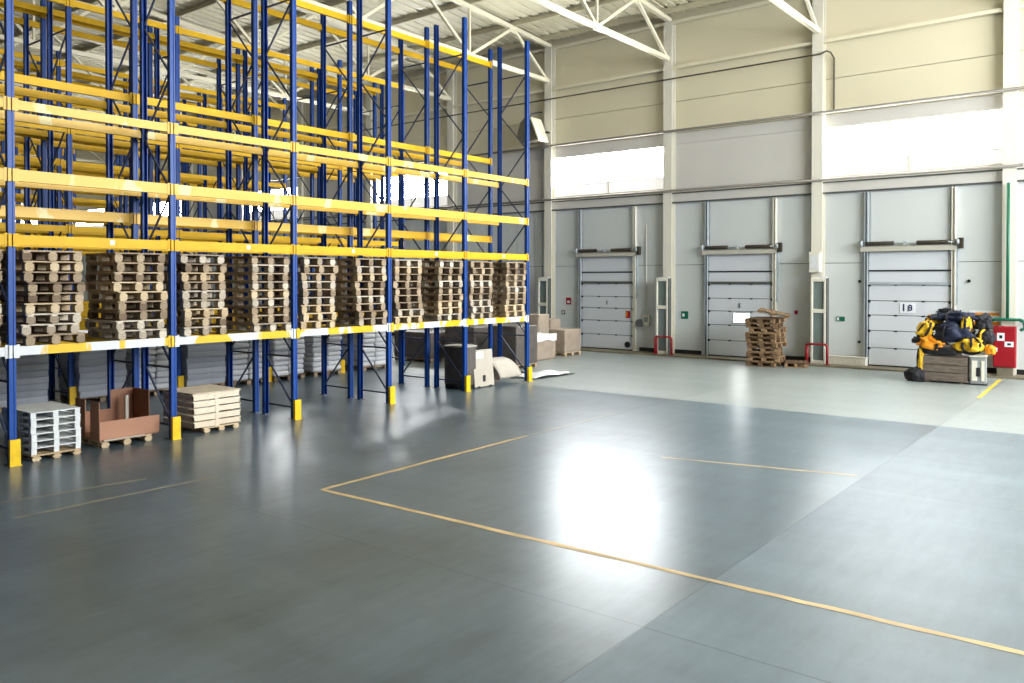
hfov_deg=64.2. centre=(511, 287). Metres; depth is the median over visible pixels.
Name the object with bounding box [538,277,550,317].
door
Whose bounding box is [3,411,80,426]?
pallet
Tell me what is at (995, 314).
wall sign
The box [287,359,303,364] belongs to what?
sack
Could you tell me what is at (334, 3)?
roof beam
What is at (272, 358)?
sack
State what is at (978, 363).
metal can
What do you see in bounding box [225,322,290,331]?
wooden pallet
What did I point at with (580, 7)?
roof beam
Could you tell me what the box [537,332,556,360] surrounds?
load
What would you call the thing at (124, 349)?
carton
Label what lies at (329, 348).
sack
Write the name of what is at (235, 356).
sack
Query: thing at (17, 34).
roof beam
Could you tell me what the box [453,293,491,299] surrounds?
wooden pallet
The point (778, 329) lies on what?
wooden pallet
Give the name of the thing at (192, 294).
wooden pallet
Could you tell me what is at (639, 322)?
bell
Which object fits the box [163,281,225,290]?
wooden pallet
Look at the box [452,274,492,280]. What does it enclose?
wooden pallet
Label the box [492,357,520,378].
sheet
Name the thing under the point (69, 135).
rack
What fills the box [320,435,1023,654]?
tape
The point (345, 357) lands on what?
sack
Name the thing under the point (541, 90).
beam
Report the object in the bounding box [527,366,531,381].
guard
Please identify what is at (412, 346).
load
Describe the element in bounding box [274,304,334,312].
wooden pallet
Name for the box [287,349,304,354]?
sack
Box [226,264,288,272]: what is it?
wooden pallet
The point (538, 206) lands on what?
beam
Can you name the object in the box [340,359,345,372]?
guard
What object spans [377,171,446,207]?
window
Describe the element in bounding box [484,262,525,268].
wooden pallet
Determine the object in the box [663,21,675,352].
column
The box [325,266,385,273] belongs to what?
wooden pallet
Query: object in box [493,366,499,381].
carton
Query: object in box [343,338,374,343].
sack
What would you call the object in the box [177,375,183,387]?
guard
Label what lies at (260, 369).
sack
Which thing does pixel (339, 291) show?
wooden pallet
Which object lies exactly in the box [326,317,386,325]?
wooden pallet
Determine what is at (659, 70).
beam
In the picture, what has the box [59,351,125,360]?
carton
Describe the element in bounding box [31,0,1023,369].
wall
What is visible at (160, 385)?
sack
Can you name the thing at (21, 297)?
wooden pallet
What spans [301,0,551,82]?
roof truss
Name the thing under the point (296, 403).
guard
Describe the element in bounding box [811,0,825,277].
column
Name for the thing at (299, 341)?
sack
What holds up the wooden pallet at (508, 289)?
on the wooden pallet at (511, 295)
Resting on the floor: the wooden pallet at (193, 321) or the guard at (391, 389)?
the guard at (391, 389)
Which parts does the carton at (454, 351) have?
lid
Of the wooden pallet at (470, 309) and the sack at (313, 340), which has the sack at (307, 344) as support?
the sack at (313, 340)
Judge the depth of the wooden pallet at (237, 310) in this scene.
17.21 m
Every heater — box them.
[517,112,549,144]
[828,355,868,365]
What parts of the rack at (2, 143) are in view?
post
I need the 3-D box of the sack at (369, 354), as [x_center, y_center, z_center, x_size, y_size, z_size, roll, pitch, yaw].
[-5.182,2.212,27.430,1.122,0.155,0.574,1,1,38]
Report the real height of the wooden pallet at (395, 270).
0.173 m
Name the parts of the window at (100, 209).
pane, pane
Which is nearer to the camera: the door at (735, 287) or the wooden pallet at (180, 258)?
the wooden pallet at (180, 258)
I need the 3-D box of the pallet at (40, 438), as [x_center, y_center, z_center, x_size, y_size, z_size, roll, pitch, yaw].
[-8.188,2.609,14.245,1.150,0.117,0.800,1,1,38]
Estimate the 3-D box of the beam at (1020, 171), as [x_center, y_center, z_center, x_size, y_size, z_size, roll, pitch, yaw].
[17.847,-3.481,23.647,5.818,0.420,0.100,1,1,38]
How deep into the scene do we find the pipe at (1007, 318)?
25.17 m
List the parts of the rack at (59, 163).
post, post, post, post, post, post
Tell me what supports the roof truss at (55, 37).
on the column at (301, 189)
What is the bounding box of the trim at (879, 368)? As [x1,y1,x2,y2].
[581,348,1023,379]
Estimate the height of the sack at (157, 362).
0.155 m
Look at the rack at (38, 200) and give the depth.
28.65 m
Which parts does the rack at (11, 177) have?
post, post, post, post, post, post, post, post, post, post, post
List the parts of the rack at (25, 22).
post, post, post, post, post, post, post, post, post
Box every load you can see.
[394,329,444,362]
[445,325,487,349]
[493,324,537,367]
[529,314,548,332]
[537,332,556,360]
[549,318,559,327]
[549,328,580,355]
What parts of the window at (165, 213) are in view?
pane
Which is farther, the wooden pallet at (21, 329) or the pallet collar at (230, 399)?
the pallet collar at (230, 399)
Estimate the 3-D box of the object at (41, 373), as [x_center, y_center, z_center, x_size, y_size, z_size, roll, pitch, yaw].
[-11.699,2.004,19.108,1.105,0.154,1.157,1,1,38]
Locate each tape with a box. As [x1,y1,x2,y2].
[0,478,145,502]
[13,476,217,518]
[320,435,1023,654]
[532,413,613,434]
[662,457,856,475]
[977,380,1000,397]
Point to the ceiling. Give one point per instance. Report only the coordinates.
(212, 18)
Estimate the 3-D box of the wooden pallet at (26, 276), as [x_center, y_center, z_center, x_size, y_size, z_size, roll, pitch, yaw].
[-8.193,-0.192,14.140,1.180,0.173,0.944,1,1,38]
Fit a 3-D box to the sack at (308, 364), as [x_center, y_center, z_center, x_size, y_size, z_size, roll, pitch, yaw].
[-6.423,2.380,25.843,1.122,0.160,0.576,1,1,38]
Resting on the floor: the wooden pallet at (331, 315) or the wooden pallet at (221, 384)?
the wooden pallet at (221, 384)
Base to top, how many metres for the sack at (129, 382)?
0.155 m
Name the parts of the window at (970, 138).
pane, frosted pane, frosted pane, pane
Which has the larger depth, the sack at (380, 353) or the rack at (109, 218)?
the sack at (380, 353)
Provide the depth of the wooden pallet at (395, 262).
20.40 m
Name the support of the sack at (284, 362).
on the sack at (283, 367)
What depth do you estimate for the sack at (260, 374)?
23.54 m
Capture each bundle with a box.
[915,319,934,338]
[916,345,924,369]
[925,314,943,323]
[938,308,954,311]
[952,336,986,354]
[959,314,973,331]
[985,345,995,354]
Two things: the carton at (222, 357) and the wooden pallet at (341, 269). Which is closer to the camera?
the wooden pallet at (341, 269)
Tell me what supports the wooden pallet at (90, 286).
on the wooden pallet at (93, 295)
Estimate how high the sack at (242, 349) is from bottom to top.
0.155 m
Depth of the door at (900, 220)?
27.36 m
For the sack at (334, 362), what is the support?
on the sack at (331, 367)
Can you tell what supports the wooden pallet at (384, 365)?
on the floor
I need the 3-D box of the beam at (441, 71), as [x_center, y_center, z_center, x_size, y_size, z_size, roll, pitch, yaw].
[-5.206,-10.648,41.634,5.818,0.120,0.160,1,1,38]
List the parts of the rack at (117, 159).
post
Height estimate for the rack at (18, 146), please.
10.080 m
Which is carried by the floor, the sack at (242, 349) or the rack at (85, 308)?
the rack at (85, 308)
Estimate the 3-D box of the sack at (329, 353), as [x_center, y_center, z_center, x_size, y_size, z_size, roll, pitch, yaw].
[-6.055,2.073,26.280,1.116,0.155,0.580,1,1,38]
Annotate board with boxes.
[474,349,493,387]
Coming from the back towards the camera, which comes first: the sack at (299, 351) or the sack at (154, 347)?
the sack at (299, 351)
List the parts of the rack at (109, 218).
post, post, post, post, post, post, post, post, post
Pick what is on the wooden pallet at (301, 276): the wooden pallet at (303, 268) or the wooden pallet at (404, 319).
the wooden pallet at (303, 268)
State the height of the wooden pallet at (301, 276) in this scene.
0.173 m
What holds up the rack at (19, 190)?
on the floor
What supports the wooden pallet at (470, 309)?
on the wooden pallet at (478, 315)
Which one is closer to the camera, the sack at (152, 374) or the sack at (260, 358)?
the sack at (152, 374)
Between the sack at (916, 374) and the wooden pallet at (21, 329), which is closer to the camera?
the wooden pallet at (21, 329)
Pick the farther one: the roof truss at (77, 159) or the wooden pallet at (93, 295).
the roof truss at (77, 159)
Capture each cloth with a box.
[916,335,944,349]
[921,347,957,354]
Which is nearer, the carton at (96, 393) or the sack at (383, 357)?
the carton at (96, 393)
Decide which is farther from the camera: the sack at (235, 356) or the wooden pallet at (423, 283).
the sack at (235, 356)
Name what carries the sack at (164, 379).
on the sack at (160, 385)
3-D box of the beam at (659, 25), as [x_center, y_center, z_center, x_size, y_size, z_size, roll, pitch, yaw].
[3.998,-10.565,34.386,5.818,0.120,0.160,1,1,38]
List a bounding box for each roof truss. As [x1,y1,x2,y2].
[0,0,371,115]
[0,12,297,123]
[0,55,242,133]
[0,80,161,127]
[21,128,104,163]
[72,119,128,141]
[75,0,450,100]
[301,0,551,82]
[530,0,671,60]
[769,0,819,33]
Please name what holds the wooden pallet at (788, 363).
on the floor
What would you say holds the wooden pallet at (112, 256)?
on the wooden pallet at (103, 266)
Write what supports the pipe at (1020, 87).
attached to the column
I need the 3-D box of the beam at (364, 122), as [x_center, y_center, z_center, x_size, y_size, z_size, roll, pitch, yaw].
[-9.808,-8.890,45.279,5.818,0.110,0.200,1,1,38]
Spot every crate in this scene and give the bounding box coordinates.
[75,387,158,441]
[923,354,969,383]
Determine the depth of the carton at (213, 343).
22.34 m
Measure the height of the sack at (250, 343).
0.160 m
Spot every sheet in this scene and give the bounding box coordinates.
[163,384,240,394]
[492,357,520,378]
[518,370,568,377]
[538,373,574,377]
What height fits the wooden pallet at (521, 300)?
0.173 m
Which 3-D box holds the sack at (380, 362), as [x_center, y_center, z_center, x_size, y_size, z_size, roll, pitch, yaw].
[-4.814,2.511,27.846,1.112,0.156,0.576,1,1,38]
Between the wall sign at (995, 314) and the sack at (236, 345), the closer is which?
the sack at (236, 345)
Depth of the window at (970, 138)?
27.21 m
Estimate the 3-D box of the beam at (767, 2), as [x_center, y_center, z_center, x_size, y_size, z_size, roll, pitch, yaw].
[8.600,-10.523,30.761,5.818,0.120,0.160,1,1,38]
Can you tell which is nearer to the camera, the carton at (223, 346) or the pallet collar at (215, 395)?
the pallet collar at (215, 395)
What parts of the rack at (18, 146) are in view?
post, post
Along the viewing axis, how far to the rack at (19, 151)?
43.33 m
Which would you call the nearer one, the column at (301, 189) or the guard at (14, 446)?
the guard at (14, 446)
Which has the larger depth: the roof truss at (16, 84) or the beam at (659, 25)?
the roof truss at (16, 84)
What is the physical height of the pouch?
0.207 m
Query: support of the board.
on the floor
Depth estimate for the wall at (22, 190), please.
69.71 m
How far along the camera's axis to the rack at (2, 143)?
37.46 m
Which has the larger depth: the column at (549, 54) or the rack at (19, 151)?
the rack at (19, 151)
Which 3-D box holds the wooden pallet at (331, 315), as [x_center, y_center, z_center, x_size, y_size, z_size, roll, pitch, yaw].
[-4.732,0.638,18.515,1.180,0.173,0.944,0,1,37]
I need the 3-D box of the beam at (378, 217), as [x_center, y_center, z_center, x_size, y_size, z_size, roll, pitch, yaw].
[-5.163,-3.689,41.769,5.818,0.420,0.100,1,1,38]
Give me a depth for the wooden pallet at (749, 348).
28.35 m
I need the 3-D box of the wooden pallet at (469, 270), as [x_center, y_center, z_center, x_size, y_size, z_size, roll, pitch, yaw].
[-1.254,-0.469,22.931,1.180,0.173,0.922,1,1,38]
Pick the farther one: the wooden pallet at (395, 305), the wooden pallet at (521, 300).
the wooden pallet at (521, 300)
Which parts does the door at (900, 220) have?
panel, panel, panel, panel, panel, head panel, head panel, panel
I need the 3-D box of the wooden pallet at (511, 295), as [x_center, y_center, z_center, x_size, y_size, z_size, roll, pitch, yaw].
[-0.331,0.222,24.137,1.180,0.173,0.922,1,1,39]
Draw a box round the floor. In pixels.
[0,318,1023,682]
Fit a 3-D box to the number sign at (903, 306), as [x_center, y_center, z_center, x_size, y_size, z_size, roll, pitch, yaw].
[13.227,0.677,27.292,0.480,0.340,0.017,1,1,38]
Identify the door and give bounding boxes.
[575,206,640,350]
[700,197,782,357]
[859,186,963,367]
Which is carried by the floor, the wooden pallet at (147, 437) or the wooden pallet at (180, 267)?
the wooden pallet at (147, 437)
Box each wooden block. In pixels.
[932,351,961,356]
[942,344,957,350]
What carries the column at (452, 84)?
on the floor
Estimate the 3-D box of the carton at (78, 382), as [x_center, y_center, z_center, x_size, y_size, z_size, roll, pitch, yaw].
[-10.560,2.291,20.576,1.108,0.154,1.155,1,1,38]
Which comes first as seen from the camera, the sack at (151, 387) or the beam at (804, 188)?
the sack at (151, 387)
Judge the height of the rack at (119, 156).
10.080 m
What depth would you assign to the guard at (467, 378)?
22.01 m
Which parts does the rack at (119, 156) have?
post, post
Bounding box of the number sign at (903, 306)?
[900,303,915,312]
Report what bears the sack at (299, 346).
on the sack at (299, 351)
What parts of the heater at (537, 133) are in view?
louvre plate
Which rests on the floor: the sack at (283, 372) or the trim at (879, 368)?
the trim at (879, 368)
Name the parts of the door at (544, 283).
frame, pane, pane, rail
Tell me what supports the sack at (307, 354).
on the sack at (306, 359)
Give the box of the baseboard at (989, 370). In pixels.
[392,333,1023,374]
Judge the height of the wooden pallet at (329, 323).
0.173 m
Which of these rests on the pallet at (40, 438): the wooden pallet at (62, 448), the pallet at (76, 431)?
the pallet at (76, 431)
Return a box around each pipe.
[258,164,1022,221]
[271,86,1023,180]
[991,183,1023,331]
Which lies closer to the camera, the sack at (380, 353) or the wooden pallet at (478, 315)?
the wooden pallet at (478, 315)
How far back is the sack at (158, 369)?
21.43 m
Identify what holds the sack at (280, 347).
on the sack at (284, 352)
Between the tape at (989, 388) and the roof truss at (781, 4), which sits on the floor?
the tape at (989, 388)
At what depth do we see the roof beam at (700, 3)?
34.87 m
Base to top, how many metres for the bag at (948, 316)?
0.416 m
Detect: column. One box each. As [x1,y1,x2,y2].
[189,125,194,253]
[241,122,242,255]
[297,101,305,293]
[366,86,372,258]
[447,69,456,260]
[544,47,554,318]
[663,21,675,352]
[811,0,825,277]
[1001,0,1018,374]
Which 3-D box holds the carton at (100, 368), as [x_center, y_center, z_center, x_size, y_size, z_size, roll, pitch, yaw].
[-10.552,1.987,20.541,1.105,0.154,1.157,1,1,38]
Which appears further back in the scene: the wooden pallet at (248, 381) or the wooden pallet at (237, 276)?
the wooden pallet at (248, 381)
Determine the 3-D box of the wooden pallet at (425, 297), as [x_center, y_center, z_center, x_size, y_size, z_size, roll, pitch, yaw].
[-2.062,0.247,21.948,1.180,0.173,0.958,1,1,40]
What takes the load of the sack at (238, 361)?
on the sack at (240, 366)
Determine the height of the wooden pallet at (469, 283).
0.173 m
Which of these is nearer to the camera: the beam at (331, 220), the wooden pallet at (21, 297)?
the wooden pallet at (21, 297)
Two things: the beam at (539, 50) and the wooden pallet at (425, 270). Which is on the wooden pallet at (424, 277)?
the wooden pallet at (425, 270)
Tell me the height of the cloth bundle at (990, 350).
0.277 m
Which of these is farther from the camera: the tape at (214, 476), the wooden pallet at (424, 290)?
the wooden pallet at (424, 290)
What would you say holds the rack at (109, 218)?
on the floor
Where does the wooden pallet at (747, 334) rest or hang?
on the wooden pallet at (747, 339)
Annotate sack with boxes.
[125,355,154,361]
[125,361,154,367]
[125,384,154,389]
[126,349,155,355]
[126,367,155,373]
[126,373,154,379]
[127,346,155,349]
[127,379,154,384]
[153,365,168,371]
[153,377,168,383]
[154,348,168,354]
[154,354,168,359]
[154,360,168,365]
[154,371,168,377]
[155,382,168,388]
[224,359,246,364]
[225,340,248,342]
[225,343,248,348]
[225,353,247,359]
[225,364,246,369]
[225,369,247,375]
[225,374,247,380]
[233,348,247,353]
[245,352,261,357]
[246,357,261,362]
[246,362,261,368]
[246,373,261,378]
[247,342,261,347]
[247,347,261,351]
[247,368,261,373]
[269,337,287,340]
[269,340,287,345]
[269,345,288,350]
[269,350,287,355]
[269,356,287,360]
[269,360,287,365]
[269,365,287,370]
[272,370,288,376]
[287,339,303,344]
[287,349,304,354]
[287,354,303,359]
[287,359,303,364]
[287,364,302,369]
[287,368,303,374]
[289,344,304,348]
[301,362,320,366]
[302,357,320,361]
[302,366,320,371]
[303,337,320,342]
[303,342,320,347]
[304,335,320,337]
[304,347,320,352]
[304,352,320,356]
[327,336,341,341]
[327,341,340,345]
[327,346,340,350]
[327,351,340,355]
[327,355,340,360]
[327,360,340,365]
[327,365,340,370]
[343,333,374,338]
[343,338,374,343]
[343,342,373,347]
[343,347,374,352]
[343,351,374,356]
[343,356,374,361]
[345,361,373,365]
[372,355,385,360]
[374,333,385,337]
[374,337,385,341]
[374,342,385,346]
[374,351,385,355]
[374,360,385,364]
[375,346,385,351]
[903,366,925,381]
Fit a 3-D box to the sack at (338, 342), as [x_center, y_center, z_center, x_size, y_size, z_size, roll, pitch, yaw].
[-6.064,1.769,26.291,1.116,0.155,0.580,1,1,38]
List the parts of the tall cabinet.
door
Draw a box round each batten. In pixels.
[103,434,144,441]
[124,395,128,418]
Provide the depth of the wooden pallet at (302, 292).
18.22 m
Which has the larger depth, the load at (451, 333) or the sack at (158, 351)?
the load at (451, 333)
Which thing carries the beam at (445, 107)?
attached to the wall at (961, 56)
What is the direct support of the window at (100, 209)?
in the wall at (961, 56)
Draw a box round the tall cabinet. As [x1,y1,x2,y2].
[993,325,1016,376]
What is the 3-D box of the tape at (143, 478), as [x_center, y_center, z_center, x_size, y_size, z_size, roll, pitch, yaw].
[-6.321,2.913,11.696,0.327,0.001,2.107,1,1,38]
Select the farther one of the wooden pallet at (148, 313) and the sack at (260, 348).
the sack at (260, 348)
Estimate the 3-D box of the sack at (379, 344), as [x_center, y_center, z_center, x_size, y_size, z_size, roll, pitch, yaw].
[-4.833,1.901,27.869,1.122,0.160,0.576,1,1,38]
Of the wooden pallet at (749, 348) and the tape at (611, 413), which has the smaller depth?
the tape at (611, 413)
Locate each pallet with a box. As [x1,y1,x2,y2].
[0,249,2,259]
[0,261,82,271]
[0,282,85,292]
[0,292,83,302]
[0,302,82,313]
[0,322,78,334]
[0,330,85,345]
[1,250,82,261]
[1,271,81,281]
[1,312,80,324]
[3,401,79,419]
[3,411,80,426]
[3,418,79,433]
[4,431,80,448]
[4,438,80,454]
[4,445,80,461]
[6,425,80,440]
[60,395,106,401]
[81,434,151,447]
[84,318,163,330]
[85,272,163,281]
[85,282,162,290]
[86,252,165,262]
[86,262,163,271]
[87,291,167,300]
[87,309,166,320]
[87,328,166,339]
[88,300,166,310]
[149,388,168,395]
[150,272,224,280]
[152,254,223,263]
[153,290,225,299]
[153,299,223,308]
[153,325,226,336]
[154,307,227,317]
[155,316,225,326]
[163,263,226,272]
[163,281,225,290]
[181,419,238,432]
[184,382,224,386]
[223,256,288,264]
[223,306,288,314]
[224,273,287,280]
[224,297,288,306]
[224,378,261,385]
[225,281,287,289]
[225,289,288,297]
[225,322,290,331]
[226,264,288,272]
[226,314,288,323]
[272,373,304,381]
[273,273,335,280]
[274,265,337,272]
[274,281,334,288]
[274,289,335,296]
[274,296,334,304]
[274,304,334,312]
[275,257,334,264]
[275,312,335,320]
[279,320,334,328]
[304,369,341,376]
[323,281,384,287]
[323,288,383,295]
[323,303,384,310]
[324,258,385,265]
[324,295,383,303]
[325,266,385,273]
[325,273,386,280]
[325,310,386,318]
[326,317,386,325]
[345,364,385,370]
[363,259,421,266]
[363,274,420,280]
[373,301,422,308]
[374,281,420,287]
[374,288,420,294]
[374,295,421,301]
[375,267,421,273]
[375,315,421,323]
[376,308,423,316]
[409,281,462,286]
[410,287,461,293]
[411,260,462,267]
[411,267,462,273]
[411,274,461,280]
[411,294,462,300]
[411,300,461,307]
[411,313,460,320]
[413,307,461,313]
[451,312,491,318]
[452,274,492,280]
[452,287,492,293]
[452,299,490,305]
[452,306,492,312]
[453,261,492,267]
[453,268,493,273]
[453,281,491,286]
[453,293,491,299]
[482,298,525,304]
[482,304,523,310]
[483,274,525,279]
[483,280,524,286]
[483,286,525,292]
[483,292,525,298]
[483,310,524,316]
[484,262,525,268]
[485,268,526,273]
[745,316,785,322]
[745,332,784,337]
[745,336,785,342]
[745,359,785,367]
[746,322,782,327]
[746,350,782,357]
[747,341,786,347]
[747,345,781,352]
[748,354,784,361]
[749,327,786,332]
[757,308,790,318]
[785,360,807,367]
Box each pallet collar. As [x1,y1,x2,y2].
[163,389,239,400]
[163,393,240,407]
[163,399,240,414]
[163,405,240,421]
[164,412,240,428]
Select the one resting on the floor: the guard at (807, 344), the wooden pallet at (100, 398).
the wooden pallet at (100, 398)
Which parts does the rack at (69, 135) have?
post, post, post, post, post, post, post, post, post, post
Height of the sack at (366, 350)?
0.155 m
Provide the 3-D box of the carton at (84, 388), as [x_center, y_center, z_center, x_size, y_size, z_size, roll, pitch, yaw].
[-10.564,2.443,20.556,1.105,0.154,1.157,1,1,38]
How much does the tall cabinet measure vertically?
1.608 m
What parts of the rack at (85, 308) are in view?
post, post, post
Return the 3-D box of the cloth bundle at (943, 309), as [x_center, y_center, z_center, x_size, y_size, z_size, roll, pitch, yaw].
[12.870,0.656,24.183,0.470,0.138,0.300,1,1,38]
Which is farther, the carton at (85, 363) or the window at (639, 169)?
the window at (639, 169)
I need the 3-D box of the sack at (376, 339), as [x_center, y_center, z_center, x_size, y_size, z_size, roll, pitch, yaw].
[-4.824,1.749,27.871,1.122,0.160,0.576,1,1,38]
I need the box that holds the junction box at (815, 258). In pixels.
[808,252,821,271]
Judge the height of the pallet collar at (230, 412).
0.132 m
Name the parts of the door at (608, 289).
panel, panel, panel, panel, panel, panel, head panel, head panel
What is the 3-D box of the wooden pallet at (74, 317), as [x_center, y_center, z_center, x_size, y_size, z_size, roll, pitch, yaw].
[-8.197,0.512,14.173,1.180,0.173,0.888,1,1,39]
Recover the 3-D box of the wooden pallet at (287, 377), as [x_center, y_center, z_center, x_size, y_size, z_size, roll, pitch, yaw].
[-7.122,2.694,24.930,1.100,0.140,1.118,1,1,38]
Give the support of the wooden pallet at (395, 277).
on the wooden pallet at (402, 284)
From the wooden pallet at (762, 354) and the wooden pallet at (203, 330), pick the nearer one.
the wooden pallet at (203, 330)
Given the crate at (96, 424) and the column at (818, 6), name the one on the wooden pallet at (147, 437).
the crate at (96, 424)
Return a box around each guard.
[8,438,21,466]
[68,386,76,404]
[170,416,181,439]
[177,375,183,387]
[269,367,271,381]
[293,399,301,419]
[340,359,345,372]
[388,386,395,403]
[464,375,469,391]
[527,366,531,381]
[652,335,673,354]
[805,343,829,364]
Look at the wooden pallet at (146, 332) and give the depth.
15.11 m
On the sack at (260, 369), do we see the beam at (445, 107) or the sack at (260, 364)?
the sack at (260, 364)
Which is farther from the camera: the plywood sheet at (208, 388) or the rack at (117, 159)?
the rack at (117, 159)
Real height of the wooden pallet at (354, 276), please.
0.173 m
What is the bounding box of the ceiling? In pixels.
[0,0,732,144]
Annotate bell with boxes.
[636,319,643,326]
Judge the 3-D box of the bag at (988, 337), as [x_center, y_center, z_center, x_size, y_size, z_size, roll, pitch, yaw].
[13.607,1.441,23.481,0.540,0.545,0.540,0,1,32]
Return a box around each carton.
[0,354,47,359]
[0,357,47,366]
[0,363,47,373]
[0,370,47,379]
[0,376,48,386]
[0,383,47,393]
[0,389,47,399]
[0,396,47,406]
[58,357,124,366]
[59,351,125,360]
[59,363,125,372]
[59,375,125,385]
[59,381,124,391]
[60,369,126,379]
[60,387,126,397]
[65,348,126,354]
[181,342,224,346]
[181,344,225,352]
[181,350,225,357]
[181,355,224,363]
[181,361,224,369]
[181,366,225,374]
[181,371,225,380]
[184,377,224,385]
[443,344,476,389]
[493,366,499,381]
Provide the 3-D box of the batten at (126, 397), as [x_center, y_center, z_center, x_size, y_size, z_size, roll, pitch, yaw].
[-7.400,2.390,15.684,0.040,0.660,0.060,1,1,38]
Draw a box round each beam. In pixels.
[0,0,97,45]
[0,0,222,83]
[0,0,354,110]
[16,0,486,126]
[19,0,622,143]
[22,0,728,155]
[193,229,216,232]
[302,91,346,102]
[302,121,365,133]
[303,215,365,224]
[371,69,446,86]
[371,106,446,121]
[372,209,446,221]
[453,89,543,107]
[453,202,543,214]
[460,48,543,67]
[552,23,663,49]
[552,68,662,90]
[552,193,662,210]
[672,0,788,24]
[672,41,811,69]
[672,183,811,202]
[823,7,1003,43]
[823,169,1002,193]
[1017,168,1023,181]
[1018,4,1023,9]
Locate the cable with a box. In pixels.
[195,50,834,158]
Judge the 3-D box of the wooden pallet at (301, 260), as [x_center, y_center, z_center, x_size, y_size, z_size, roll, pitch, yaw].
[-4.752,-0.595,18.557,1.180,0.173,0.888,0,1,37]
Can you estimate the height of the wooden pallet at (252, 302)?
0.173 m
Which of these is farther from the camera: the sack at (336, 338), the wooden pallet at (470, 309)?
the sack at (336, 338)
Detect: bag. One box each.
[928,310,979,321]
[932,321,975,344]
[974,313,992,329]
[975,329,995,345]
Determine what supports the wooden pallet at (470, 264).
on the wooden pallet at (469, 270)
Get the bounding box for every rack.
[0,0,376,398]
[0,0,405,403]
[0,0,492,412]
[0,0,528,465]
[0,49,286,376]
[0,61,261,311]
[0,93,201,356]
[0,108,182,305]
[0,124,128,304]
[0,139,118,301]
[0,141,75,301]
[0,148,63,222]
[18,189,23,274]
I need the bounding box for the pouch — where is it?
[911,336,919,342]
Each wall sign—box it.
[566,298,570,303]
[681,311,687,318]
[836,316,844,320]
[969,310,999,325]
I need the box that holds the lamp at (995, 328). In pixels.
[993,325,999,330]
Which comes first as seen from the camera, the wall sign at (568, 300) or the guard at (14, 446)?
the guard at (14, 446)
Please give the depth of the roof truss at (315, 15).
34.18 m
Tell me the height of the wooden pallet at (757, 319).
0.165 m
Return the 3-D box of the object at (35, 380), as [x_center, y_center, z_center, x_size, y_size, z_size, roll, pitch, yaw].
[-11.700,2.156,19.131,1.110,0.154,1.160,1,1,38]
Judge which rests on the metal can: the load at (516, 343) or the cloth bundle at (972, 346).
the cloth bundle at (972, 346)
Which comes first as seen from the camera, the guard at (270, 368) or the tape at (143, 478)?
the tape at (143, 478)
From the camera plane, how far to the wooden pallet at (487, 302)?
22.59 m
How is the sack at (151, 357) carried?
on the sack at (150, 362)
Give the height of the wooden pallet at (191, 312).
0.173 m
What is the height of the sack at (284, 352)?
0.155 m
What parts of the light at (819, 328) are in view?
pane, pane, rail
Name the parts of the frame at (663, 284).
pane, pane, rail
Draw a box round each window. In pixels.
[76,208,103,226]
[153,200,180,216]
[250,187,297,220]
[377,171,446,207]
[555,146,662,197]
[825,108,1002,177]
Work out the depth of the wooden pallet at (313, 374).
25.71 m
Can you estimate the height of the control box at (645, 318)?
4.120 m
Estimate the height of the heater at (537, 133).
1.508 m
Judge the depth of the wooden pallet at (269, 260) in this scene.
17.25 m
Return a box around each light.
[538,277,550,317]
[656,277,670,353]
[810,277,828,363]
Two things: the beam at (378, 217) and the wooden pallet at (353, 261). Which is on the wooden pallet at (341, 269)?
the wooden pallet at (353, 261)
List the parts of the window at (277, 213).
pane, frosted pane, pane, frosted pane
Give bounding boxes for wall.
[0,154,31,290]
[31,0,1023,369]
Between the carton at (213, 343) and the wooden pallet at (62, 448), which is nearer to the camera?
the wooden pallet at (62, 448)
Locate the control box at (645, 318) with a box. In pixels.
[642,225,649,325]
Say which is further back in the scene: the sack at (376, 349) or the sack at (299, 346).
the sack at (376, 349)
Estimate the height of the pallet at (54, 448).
0.117 m
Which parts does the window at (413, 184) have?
pane, frosted pane, pane, frosted pane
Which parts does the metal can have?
slot panel, lid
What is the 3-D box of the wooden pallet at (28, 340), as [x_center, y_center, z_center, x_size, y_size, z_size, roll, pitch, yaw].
[-8.164,0.864,14.202,1.180,0.173,0.958,1,1,39]
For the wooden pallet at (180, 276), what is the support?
on the wooden pallet at (180, 285)
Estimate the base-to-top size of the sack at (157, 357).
0.155 m
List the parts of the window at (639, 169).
pane, frosted pane, frosted pane, pane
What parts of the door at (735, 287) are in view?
panel, panel, panel, panel, panel, head panel, head panel, panel, pane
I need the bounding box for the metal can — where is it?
[969,355,987,385]
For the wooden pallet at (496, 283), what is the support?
on the wooden pallet at (508, 289)
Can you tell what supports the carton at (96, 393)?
on the wooden pallet at (100, 398)
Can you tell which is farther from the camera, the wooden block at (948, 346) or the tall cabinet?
the tall cabinet
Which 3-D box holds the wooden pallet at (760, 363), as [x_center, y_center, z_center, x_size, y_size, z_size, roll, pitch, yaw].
[8.925,2.639,28.694,1.050,0.165,1.113,1,1,39]
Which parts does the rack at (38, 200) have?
post, post, post, post, post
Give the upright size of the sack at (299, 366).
0.160 m
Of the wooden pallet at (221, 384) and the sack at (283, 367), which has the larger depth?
the sack at (283, 367)
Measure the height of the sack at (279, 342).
0.155 m

